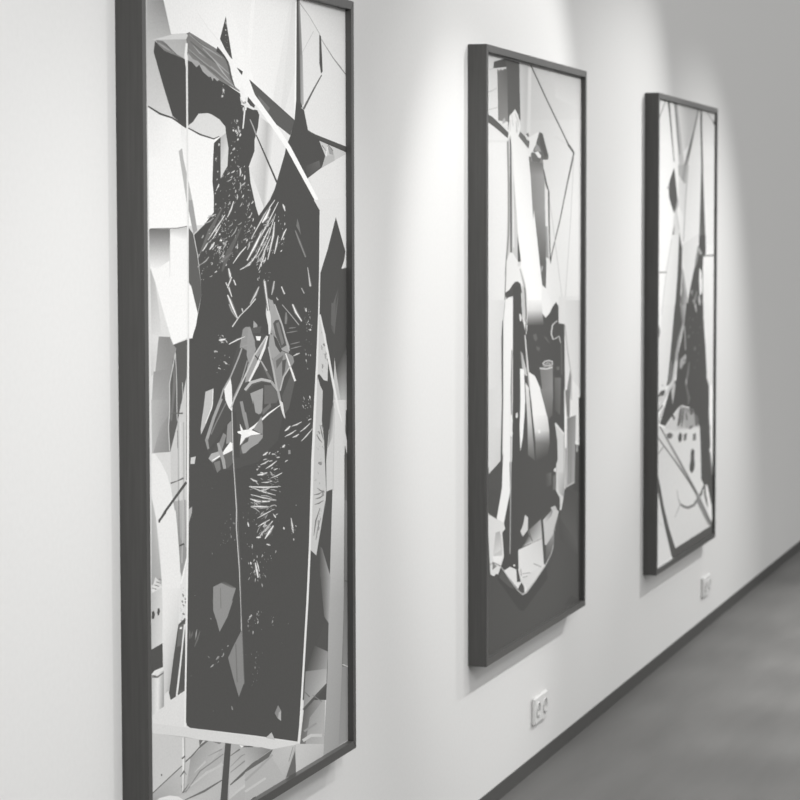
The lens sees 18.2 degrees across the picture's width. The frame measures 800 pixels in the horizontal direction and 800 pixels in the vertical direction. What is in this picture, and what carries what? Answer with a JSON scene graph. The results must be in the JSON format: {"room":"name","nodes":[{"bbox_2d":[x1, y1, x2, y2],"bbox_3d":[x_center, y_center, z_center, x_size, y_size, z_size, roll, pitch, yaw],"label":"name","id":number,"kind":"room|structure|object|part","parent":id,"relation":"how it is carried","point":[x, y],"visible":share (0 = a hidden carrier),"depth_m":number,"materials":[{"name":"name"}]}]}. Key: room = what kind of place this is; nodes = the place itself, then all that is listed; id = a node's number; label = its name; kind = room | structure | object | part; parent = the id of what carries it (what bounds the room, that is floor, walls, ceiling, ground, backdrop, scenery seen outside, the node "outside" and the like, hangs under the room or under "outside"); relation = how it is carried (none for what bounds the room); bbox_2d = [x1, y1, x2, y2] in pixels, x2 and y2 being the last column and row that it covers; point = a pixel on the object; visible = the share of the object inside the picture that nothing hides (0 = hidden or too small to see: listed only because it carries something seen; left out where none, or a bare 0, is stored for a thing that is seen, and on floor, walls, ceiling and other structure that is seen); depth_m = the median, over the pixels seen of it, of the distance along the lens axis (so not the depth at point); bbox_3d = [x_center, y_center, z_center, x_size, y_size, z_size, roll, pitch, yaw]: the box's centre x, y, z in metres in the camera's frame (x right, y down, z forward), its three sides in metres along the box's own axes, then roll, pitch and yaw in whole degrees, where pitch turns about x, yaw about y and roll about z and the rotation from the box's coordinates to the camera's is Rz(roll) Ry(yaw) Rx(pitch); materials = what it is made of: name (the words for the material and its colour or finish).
{"room":"museum","nodes":[
{"label":"museum","id":0,"kind":"room"},
{"bbox_2d":[0,0,799,799],"bbox_3d":[0.559,-1.976,8.091,0.200,5.955,24.000,1,4,17],"label":"wall","id":1,"kind":"structure","parent":0,"point":[431,724],"depth_m":6.24,"materials":[{"name":"white paint"}]},
{"bbox_2d":[115,0,355,799],"bbox_3d":[-0.301,-0.011,5.015,0.051,1.666,1.186,1,4,17],"label":"framed painting","id":2,"kind":"object","parent":1,"relation":"attached to","point":[235,118],"visible":1,"depth_m":4.91,"materials":[{"name":"paper"}]},
{"bbox_3d":[-0.299,0.810,5.069,0.051,0.019,1.185,1,4,17],"label":"frame rail","id":3,"kind":"part","parent":2,"relation":"part of","materials":[{"name":"grey wood"}]},
{"bbox_3d":[-0.303,-0.833,4.961,0.051,0.019,1.185,1,4,17],"label":"frame rail","id":4,"kind":"part","parent":2,"relation":"part of","materials":[{"name":"grey wood"}]},
{"bbox_2d":[468,44,586,666],"bbox_3d":[0.378,-0.149,7.193,0.051,1.655,1.168,1,4,17],"label":"framed painting","id":5,"kind":"object","parent":1,"relation":"attached to","point":[527,115],"visible":1,"depth_m":7.05,"materials":[{"name":"paper"}]},
{"bbox_3d":[0.380,0.667,7.246,0.051,0.019,1.167,1,4,17],"label":"frame rail","id":6,"kind":"part","parent":5,"relation":"part of","materials":[{"name":"grey wood"}]},
{"bbox_3d":[0.377,-0.965,7.139,0.051,0.019,1.167,1,4,17],"label":"frame rail","id":7,"kind":"part","parent":5,"relation":"part of","materials":[{"name":"grey wood"}]},
{"bbox_2d":[532,689,547,725],"bbox_3d":[0.418,0.915,7.446,0.014,0.082,0.165,1,4,17],"label":"wall outlet","id":8,"kind":"object","parent":1,"relation":"attached to","point":[539,702],"visible":1,"depth_m":7.42,"materials":[{"name":"white plastic"}]},
{"bbox_2d":[479,541,799,799],"bbox_3d":[0.591,1.018,8.280,0.153,0.045,24.000,1,4,17],"label":"baseboard","id":9,"kind":"structure","parent":1,"relation":"attached to","point":[500,790],"depth_m":8.56,"materials":[{"name":"paint"}]},
{"bbox_2d":[643,92,717,575],"bbox_3d":[1.060,-0.265,9.381,0.050,1.704,1.178,1,4,17],"label":"framed painting","id":10,"kind":"object","parent":1,"relation":"attached to","point":[681,135],"visible":1,"depth_m":9.24,"materials":[{"name":"paper"}]},
{"bbox_3d":[1.061,0.576,9.436,0.050,0.019,1.177,1,4,17],"label":"frame rail","id":11,"kind":"part","parent":10,"relation":"part of","materials":[{"name":"grey wood"}]},
{"bbox_3d":[1.058,-1.105,9.326,0.050,0.019,1.177,1,4,17],"label":"frame rail","id":12,"kind":"part","parent":10,"relation":"part of","materials":[{"name":"grey wood"}]},
{"bbox_2d":[701,573,710,597],"bbox_3d":[1.232,0.746,10.056,0.014,0.082,0.165,1,4,17],"label":"wall outlet","id":13,"kind":"object","parent":1,"relation":"attached to","point":[706,580],"visible":1,"depth_m":10.03,"materials":[{"name":"white plastic"}]},
{"bbox_2d":[500,550,799,799],"bbox_3d":[4.863,1.168,6.958,9.200,0.100,24.000,1,4,17],"label":"floor","id":14,"kind":"structure","parent":0,"point":[719,719],"depth_m":8.07,"materials":[{"name":"concrete"}]}
]}

